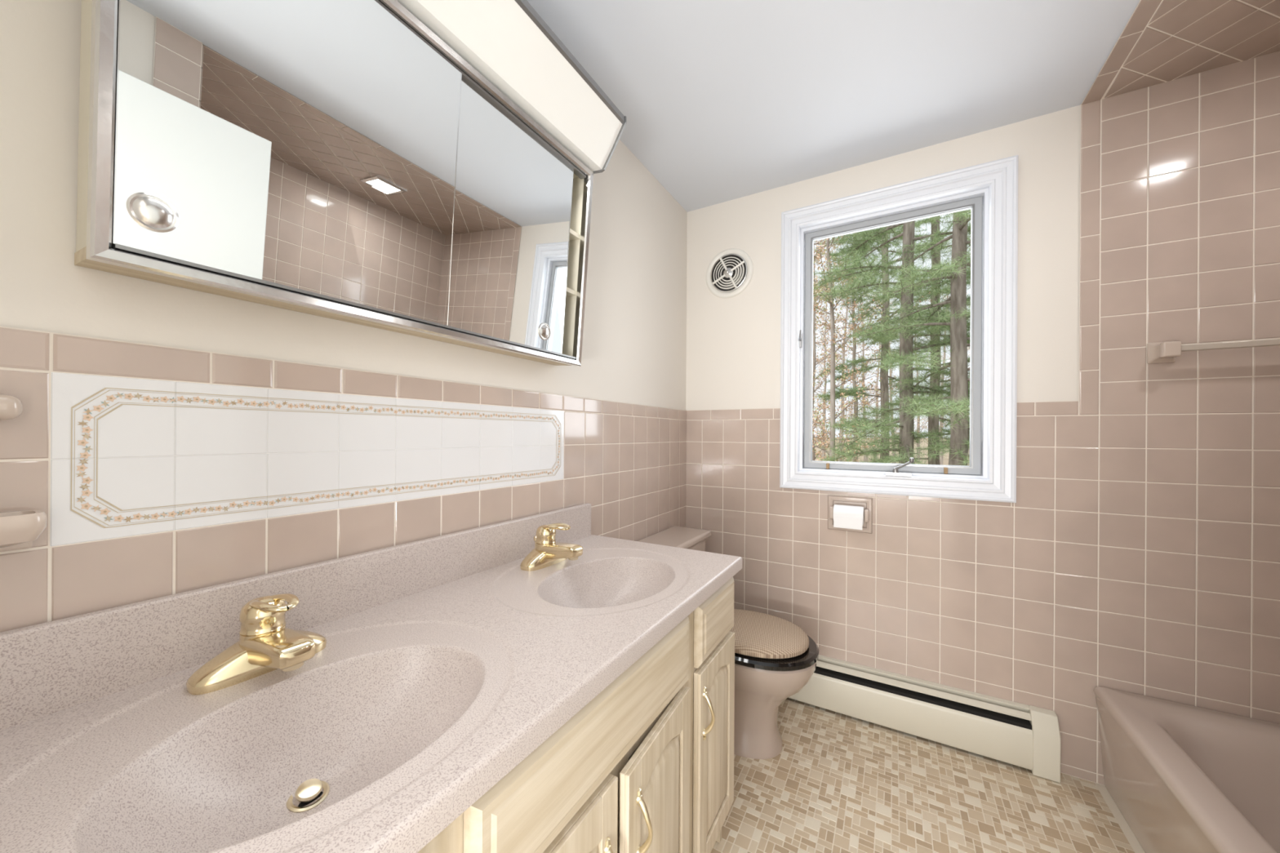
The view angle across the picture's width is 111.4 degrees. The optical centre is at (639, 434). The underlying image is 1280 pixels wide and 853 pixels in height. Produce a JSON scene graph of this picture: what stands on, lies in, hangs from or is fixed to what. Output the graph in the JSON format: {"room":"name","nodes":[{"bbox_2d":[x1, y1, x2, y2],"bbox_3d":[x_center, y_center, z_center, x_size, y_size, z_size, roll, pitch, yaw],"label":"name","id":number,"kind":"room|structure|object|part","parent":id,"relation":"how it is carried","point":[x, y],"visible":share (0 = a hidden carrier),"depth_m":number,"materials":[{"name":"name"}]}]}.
{"room":"bathroom","nodes":[
{"label":"bathroom","id":0,"kind":"room"},
{"bbox_2d":[0,0,687,632],"bbox_3d":[-0.361,0.011,1.329,0.127,2.310,2.177,0,0,30],"label":"wall","id":1,"kind":"structure","parent":0,"point":[169,439],"depth_m":0.73,"materials":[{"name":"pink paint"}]},
{"bbox_2d":[0,394,22,420],"bbox_3d":[-0.766,-0.032,0.468,0.039,0.080,0.120,0,0,30],"label":"toothbrush holder","id":2,"kind":"object","parent":1,"relation":"attached to","point":[11,406],"visible":1,"depth_m":0.50,"materials":[{"name":"beige ceramic"}]},
{"bbox_2d":[0,510,46,551],"bbox_3d":[-0.761,0.116,0.463,0.054,0.047,0.156,0,0,30],"label":"soap dish","id":3,"kind":"object","parent":1,"relation":"attached to","point":[19,530],"visible":1,"depth_m":0.51,"materials":[{"name":"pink ceramic"}]},
{"bbox_3d":[-0.783,0.117,0.472,0.007,0.045,0.150,0,0,30],"label":"wall plate","id":4,"kind":"part","parent":3,"relation":"part of","materials":[{"name":"beige ceramic"}]},
{"bbox_2d":[0,503,591,730],"bbox_3d":[-0.502,0.292,0.937,0.019,0.114,1.307,0,0,30],"label":"backsplash","id":5,"kind":"structure","parent":1,"relation":"attached to","point":[51,667],"depth_m":0.66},
{"bbox_3d":[-0.495,0.033,0.979,0.005,0.220,0.990,0,0,30],"label":"decorative tile panel","id":6,"kind":"part","parent":1,"relation":"part of","materials":[{"name":"white tile"}]},
{"bbox_2d":[74,0,593,366],"bbox_3d":[-0.437,-0.502,0.939,0.141,0.584,0.942,0,0,30],"label":"medicine cabinet","id":7,"kind":"object","parent":1,"relation":"attached to","point":[340,160],"visible":1,"depth_m":0.73,"materials":[{"name":"silver metal"}]},
{"bbox_3d":[-0.627,-0.287,0.564,0.008,0.047,0.047,5,3,30],"label":"mirror pull","id":8,"kind":"part","parent":7,"relation":"part of","materials":[{"name":"silver metal"}]},
{"bbox_3d":[-0.516,-0.501,0.734,0.004,0.532,0.467,5,2,30],"label":"mirror door","id":9,"kind":"part","parent":7,"relation":"part of","materials":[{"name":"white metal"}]},
{"bbox_3d":[-0.462,-0.223,0.952,0.085,0.016,0.939,5,2,30],"label":"panel","id":10,"kind":"part","parent":7,"relation":"part of","materials":[{"name":"silver metal"}]},
{"bbox_3d":[-0.315,-0.500,1.099,0.004,0.532,0.402,5,2,30],"label":"mirror door","id":11,"kind":"part","parent":7,"relation":"part of","materials":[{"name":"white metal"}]},
{"bbox_3d":[-0.262,-0.285,1.211,0.008,0.047,0.047,5,2,30],"label":"mirror pull","id":12,"kind":"part","parent":7,"relation":"part of","materials":[{"name":"silver metal"}]},
{"bbox_2d":[568,228,580,240],"bbox_3d":[-0.440,-0.602,0.941,0.064,0.012,0.922,5,2,30],"label":"shelf","id":13,"kind":"object","parent":7,"relation":"attached to","point":[574,235],"depth_m":1.31,"materials":[{"name":"beige"}]},
{"bbox_3d":[-0.308,-0.101,1.299,0.006,0.050,2.177,0,0,30],"label":"tile trim","id":14,"kind":"part","parent":1,"relation":"part of","materials":[{"name":"beige tile"}]},
{"bbox_2d":[396,0,626,173],"bbox_3d":[-0.389,-0.858,0.914,0.244,0.136,0.971,0,0,30],"label":"vanity light","id":15,"kind":"object","parent":1,"relation":"attached to","point":[508,42],"visible":0.65,"depth_m":1.01,"materials":[{"name":"white plastic"}]},
{"bbox_2d":[526,0,1279,212],"bbox_3d":[0.275,-1.187,0.039,2.510,0.106,3.977,0,0,30],"label":"ceiling","id":16,"kind":"structure","parent":0,"point":[721,100],"depth_m":1.34,"materials":[{"name":"white paint"}]},
{"bbox_2d":[711,697,1145,852],"bbox_3d":[0.298,1.220,0.104,2.470,0.100,3.927,0,0,30],"label":"floor","id":17,"kind":"structure","parent":0,"point":[837,782],"depth_m":1.40,"materials":[{"name":"beige tile"}]},
{"bbox_2d":[417,577,734,852],"bbox_3d":[-0.265,0.775,0.804,0.564,0.783,1.300,0,0,30],"label":"vanity cabinet","id":18,"kind":"object","parent":17,"relation":"on","point":[646,765],"visible":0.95,"depth_m":0.76,"materials":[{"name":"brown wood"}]},
{"bbox_2d":[0,503,742,852],"bbox_3d":[-0.273,0.357,0.814,0.540,0.242,1.325,0,0,30],"label":"countertop","id":19,"kind":"structure","parent":18,"relation":"on","point":[445,663],"depth_m":0.60,"materials":[{"name":"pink stone"}]},
{"bbox_2d":[186,593,326,695],"bbox_3d":[-0.535,0.293,0.638,0.156,0.109,0.162,0,0,30],"label":"faucet","id":20,"kind":"object","parent":19,"relation":"on","point":[264,645],"visible":1,"depth_m":0.61,"materials":[{"name":"gold metal"}]},
{"bbox_3d":[-0.534,0.247,0.638,0.089,0.016,0.048,0,0,30],"label":"lever","id":21,"kind":"part","parent":20,"relation":"part of","materials":[{"name":"gold metal"}]},
{"bbox_3d":[-0.516,0.310,0.627,0.114,0.044,0.054,0,0,30],"label":"spout","id":22,"kind":"part","parent":20,"relation":"part of","materials":[{"name":"gold metal"}]},
{"bbox_2d":[520,523,582,571],"bbox_3d":[-0.225,0.295,1.171,0.156,0.109,0.162,0,0,30],"label":"faucet","id":23,"kind":"object","parent":19,"relation":"on","point":[546,553],"visible":1,"depth_m":1.15,"materials":[{"name":"gold metal"}]},
{"bbox_3d":[-0.225,0.248,1.171,0.089,0.016,0.048,0,0,30],"label":"lever","id":24,"kind":"part","parent":23,"relation":"part of","materials":[{"name":"gold metal"}]},
{"bbox_3d":[-0.207,0.312,1.160,0.114,0.044,0.054,0,0,30],"label":"spout","id":25,"kind":"part","parent":23,"relation":"part of","materials":[{"name":"gold metal"}]},
{"bbox_3d":[-0.116,0.799,0.597,0.018,0.477,0.282,0,0,30],"label":"cabinet door","id":26,"kind":"part","parent":18,"relation":"part of","materials":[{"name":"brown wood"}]},
{"bbox_3d":[-0.043,0.698,0.681,0.031,0.128,0.017,0,0,30],"label":"handle","id":27,"kind":"part","parent":18,"relation":"part of","materials":[{"name":"gold metal"}]},
{"bbox_3d":[0.007,0.668,0.741,0.031,0.128,0.017,0,0,27],"label":"handle","id":28,"kind":"part","parent":18,"relation":"part of","materials":[{"name":"gold metal"}]},
{"bbox_3d":[0.038,0.800,0.846,0.018,0.477,0.285,0,0,27],"label":"cabinet door","id":29,"kind":"part","parent":18,"relation":"part of","materials":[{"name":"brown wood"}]},
{"bbox_3d":[0.162,0.664,1.034,0.031,0.128,0.017,0,0,30],"label":"handle","id":30,"kind":"part","parent":18,"relation":"part of","materials":[{"name":"gold metal"}]},
{"bbox_3d":[0.200,0.477,1.134,0.020,0.145,0.255,0,0,30],"label":"drawer","id":31,"kind":"part","parent":18,"relation":"part of","materials":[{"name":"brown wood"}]},
{"bbox_3d":[0.197,0.801,1.135,0.018,0.477,0.255,0,0,30],"label":"cabinet door","id":32,"kind":"part","parent":18,"relation":"part of","materials":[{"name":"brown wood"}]},
{"bbox_2d":[637,525,818,759],"bbox_3d":[0.342,0.804,1.730,0.683,0.733,0.444,0,0,30],"label":"toilet","id":33,"kind":"object","parent":17,"relation":"on","point":[775,659],"visible":0.41,"depth_m":1.58,"materials":[{"name":"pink ceramic"}]},
{"bbox_3d":[0.133,0.452,1.853,0.195,0.032,0.444,0,0,30],"label":"tank lid","id":34,"kind":"part","parent":33,"relation":"part of","materials":[{"name":"beige ceramic"}]},
{"bbox_3d":[0.128,0.636,1.855,0.169,0.335,0.409,0,0,30],"label":"tank","id":35,"kind":"part","parent":33,"relation":"part of","materials":[{"name":"beige ceramic"}]},
{"bbox_3d":[0.423,0.751,1.683,0.428,0.044,0.344,0,0,30],"label":"lid","id":36,"kind":"part","parent":33,"relation":"part of","materials":[{"name":"fabric"}]},
{"bbox_3d":[0.419,0.987,1.684,0.489,0.367,0.362,0,0,30],"label":"bowl","id":37,"kind":"part","parent":33,"relation":"part of","materials":[{"name":"beige ceramic"}]},
{"bbox_3d":[0.433,0.789,1.677,0.472,0.026,0.380,0,0,30],"label":"seat","id":38,"kind":"part","parent":33,"relation":"part of","materials":[{"name":"black plastic"}]},
{"bbox_2d":[1093,686,1279,852],"bbox_3d":[1.479,1.010,0.639,0.752,0.334,1.502,0,0,30],"label":"bathtub","id":39,"kind":"object","parent":17,"relation":"on","point":[1184,778],"visible":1,"depth_m":1.21,"materials":[{"name":"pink ceramic"}]},
{"bbox_2d":[685,51,1279,785],"bbox_3d":[1.247,0.021,1.726,2.510,2.310,0.137,0,0,30],"label":"wall","id":40,"kind":"structure","parent":0,"point":[1137,551],"depth_m":1.49,"materials":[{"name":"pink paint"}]},
{"bbox_2d":[706,248,753,297],"bbox_3d":[0.426,-0.783,2.116,0.238,0.238,0.031,0,0,30],"label":"air vent","id":41,"kind":"object","parent":40,"relation":"in","point":[730,272],"visible":1,"depth_m":2.12,"materials":[{"name":"white plastic"}]},
{"bbox_2d":[712,257,744,289],"bbox_3d":[0.429,-0.783,2.120,0.162,0.162,0.014,0,0,30],"label":"grille","id":42,"kind":"object","parent":41,"relation":"attached to","point":[728,273],"depth_m":2.12,"materials":[{"name":"white"}]},
{"bbox_3d":[0.426,-0.783,2.115,0.048,0.048,0.028,0,0,30],"label":"knob","id":43,"kind":"part","parent":41,"relation":"part of","materials":[{"name":"silver metal"}]},
{"bbox_2d":[827,494,872,533],"bbox_3d":[0.876,0.336,1.829,0.170,0.146,0.056,0,0,30],"label":"toilet paper holder","id":44,"kind":"object","parent":40,"relation":"attached to","point":[867,503],"visible":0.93,"depth_m":1.83,"materials":[{"name":"beige ceramic"}]},
{"bbox_3d":[0.817,0.332,1.860,0.018,0.052,0.050,0,0,30],"label":"arm","id":45,"kind":"part","parent":44,"relation":"part of","materials":[{"name":"beige ceramic"}]},
{"bbox_2d":[833,504,864,529],"bbox_3d":[0.866,0.340,1.813,0.112,0.088,0.077,0,0,30],"label":"toilet paper roll","id":46,"kind":"object","parent":44,"relation":"on","point":[848,517],"visible":0.98,"depth_m":1.78,"materials":[{"name":"white paper"}]},
{"bbox_3d":[0.931,0.333,1.794,0.018,0.052,0.050,0,0,30],"label":"arm","id":47,"kind":"part","parent":44,"relation":"part of","materials":[{"name":"beige ceramic"}]},
{"bbox_3d":[0.897,-0.603,1.855,1.516,1.068,0.006,0,0,30],"label":"tile trim","id":48,"kind":"part","parent":40,"relation":"part of","materials":[{"name":"beige tile"}]},
{"bbox_2d":[779,155,1017,502],"bbox_3d":[1.033,-0.380,1.839,0.827,1.248,0.158,0,0,30],"label":"window","id":49,"kind":"structure","parent":40,"relation":"in","point":[990,188],"depth_m":1.71,"materials":[{"name":"white wood"}]},
{"bbox_3d":[1.036,-0.380,1.843,0.647,1.072,0.024,0,0,30],"label":"sash","id":50,"kind":"part","parent":49,"relation":"part of","materials":[{"name":"grey"}]},
{"bbox_3d":[1.058,0.118,1.749,0.016,0.053,0.067,0,0,-44],"label":"crank arm","id":51,"kind":"part","parent":49,"relation":"part of","materials":[{"name":"silver metal"}]},
{"bbox_2d":[788,654,1061,782],"bbox_3d":[0.855,1.067,1.832,1.335,0.209,0.066,0,0,30],"label":"baseboard heater","id":52,"kind":"object","parent":40,"relation":"attached to","point":[1026,736],"visible":0.87,"depth_m":1.65,"materials":[{"name":"beige metal"}]},
{"bbox_3d":[0.812,1.091,1.829,1.265,0.138,0.011,0,0,30],"label":"panel","id":53,"kind":"part","parent":52,"relation":"part of","materials":[{"name":"beige metal"}]},
{"bbox_3d":[0.837,1.067,1.871,1.265,0.203,0.017,0,0,30],"label":"plate","id":54,"kind":"part","parent":52,"relation":"part of","materials":[{"name":"beige metal"}]},
{"bbox_2d":[1146,338,1279,364],"bbox_3d":[1.885,-0.261,1.236,0.600,0.068,0.073,0,0,30],"label":"towel bar","id":55,"kind":"object","parent":40,"relation":"attached to","point":[1166,352],"visible":1,"depth_m":1.33,"materials":[{"name":"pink ceramic"}]},
{"bbox_3d":[1.653,-0.262,1.372,0.062,0.068,0.073,0,0,30],"label":"bar post","id":56,"kind":"part","parent":55,"relation":"part of","materials":[{"name":"beige ceramic"}]},
{"label":"outside","id":57,"kind":"structure","parent":0,"visible":0},
{"bbox_2d":[813,437,969,465],"bbox_3d":[100.537,2.206,174.944,600.000,0.100,396.443,0,0,30],"label":"ground","id":58,"kind":"structure","parent":57,"point":[945,461],"depth_m":38.58,"materials":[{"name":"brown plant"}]},
{"bbox_2d":[813,267,850,422],"bbox_3d":[7.749,-3.068,19.853,3.372,9.336,2.956,0,0,30],"label":"deciduous tree","id":59,"kind":"object","parent":58,"relation":"on","point":[824,340],"visible":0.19,"depth_m":19.77,"materials":[{"name":"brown plant"}]},
{"bbox_2d":[813,295,852,460],"bbox_3d":[10.388,-3.089,24.024,3.263,9.423,3.334,0,0,30],"label":"deciduous tree","id":60,"kind":"object","parent":58,"relation":"on","point":[824,365],"visible":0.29,"depth_m":23.93,"materials":[{"name":"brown plant"}]},
{"bbox_2d":[812,234,872,461],"bbox_3d":[4.683,-3.091,12.138,3.117,9.349,3.174,0,0,42],"label":"deciduous tree","id":61,"kind":"object","parent":58,"relation":"on","point":[815,356],"visible":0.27,"depth_m":11.95,"materials":[{"name":"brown plant"}]},
{"bbox_2d":[815,257,894,462],"bbox_3d":[8.734,-3.012,19.134,3.787,9.236,3.082,0,0,-12],"label":"deciduous tree","id":62,"kind":"object","parent":58,"relation":"on","point":[846,312],"visible":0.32,"depth_m":18.91,"materials":[{"name":"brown plant"}]},
{"bbox_2d":[813,232,913,462],"bbox_3d":[6.797,-3.097,13.964,3.463,9.384,3.539,0,0,30],"label":"deciduous tree","id":63,"kind":"object","parent":58,"relation":"on","point":[854,353],"visible":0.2,"depth_m":13.98,"materials":[{"name":"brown plant"}]},
{"bbox_2d":[837,280,898,462],"bbox_3d":[11.280,-3.298,22.137,3.353,9.844,2.878,0,0,-2],"label":"deciduous tree","id":64,"kind":"object","parent":58,"relation":"on","point":[863,345],"visible":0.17,"depth_m":22.01,"materials":[{"name":"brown plant"}]},
{"bbox_2d":[812,235,932,462],"bbox_3d":[3.853,-3.217,9.104,2.863,9.600,3.410,0,0,-1],"label":"deciduous tree","id":65,"kind":"object","parent":58,"relation":"on","point":[832,326],"visible":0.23,"depth_m":8.98,"materials":[{"name":"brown plant"}]},
{"bbox_2d":[846,315,898,461],"bbox_3d":[14.481,-2.929,26.888,3.276,9.155,3.176,0,0,19],"label":"deciduous tree","id":66,"kind":"object","parent":58,"relation":"on","point":[877,404],"visible":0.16,"depth_m":26.91,"materials":[{"name":"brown plant"}]},
{"bbox_2d":[814,225,950,462],"bbox_3d":[7.143,-3.828,12.600,3.700,10.856,3.653,0,0,45],"label":"pine tree","id":67,"kind":"object","parent":58,"relation":"on","point":[884,384],"visible":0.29,"depth_m":12.62,"materials":[{"name":"green plant"}]},
{"bbox_2d":[813,215,971,464],"bbox_3d":[4.613,-2.844,7.344,3.631,8.853,4.012,0,0,33],"label":"pine tree","id":68,"kind":"object","parent":58,"relation":"on","point":[905,449],"visible":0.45,"depth_m":7.50,"materials":[{"name":"green plant"}]},
{"bbox_2d":[858,297,928,463],"bbox_3d":[13.372,-3.057,22.695,3.724,9.382,3.265,0,0,-11],"label":"deciduous tree","id":69,"kind":"object","parent":58,"relation":"on","point":[891,399],"visible":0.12,"depth_m":23.01,"materials":[{"name":"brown plant"}]},
{"bbox_2d":[842,208,971,466],"bbox_3d":[4.720,-2.341,6.479,3.254,7.858,3.390,0,0,-14],"label":"pine tree","id":70,"kind":"object","parent":58,"relation":"on","point":[958,408],"visible":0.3,"depth_m":6.34,"materials":[{"name":"green plant"}]},
{"bbox_2d":[843,213,971,465],"bbox_3d":[7.060,-3.828,10.588,3.890,10.854,3.873,0,0,-13],"label":"pine tree","id":71,"kind":"object","parent":58,"relation":"on","point":[934,421],"visible":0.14,"depth_m":10.41,"materials":[{"name":"green plant"}]},
{"bbox_2d":[880,294,942,462],"bbox_3d":[16.377,-3.261,26.014,3.673,9.826,3.289,0,0,30],"label":"deciduous tree","id":72,"kind":"object","parent":58,"relation":"on","point":[918,426],"visible":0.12,"depth_m":25.95,"materials":[{"name":"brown plant"}]},
{"bbox_2d":[874,221,971,463],"bbox_3d":[6.689,-2.522,7.057,5.016,8.470,4.663,0,0,1],"label":"pine tree","id":73,"kind":"object","parent":58,"relation":"on","point":[895,437],"visible":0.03,"depth_m":7.63,"materials":[{"name":"green plant"}]},
{"bbox_2d":[915,283,970,465],"bbox_3d":[14.579,-3.025,20.734,2.941,9.343,3.111,0,0,-12],"label":"deciduous tree","id":74,"kind":"object","parent":58,"relation":"on","point":[941,456],"visible":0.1,"depth_m":20.91,"materials":[{"name":"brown plant"}]},
{"bbox_2d":[927,306,970,464],"bbox_3d":[17.945,-2.974,23.955,3.311,9.276,3.372,0,0,6],"label":"deciduous tree","id":75,"kind":"object","parent":58,"relation":"on","point":[968,307],"visible":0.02,"depth_m":23.97,"materials":[{"name":"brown plant"}]}
]}

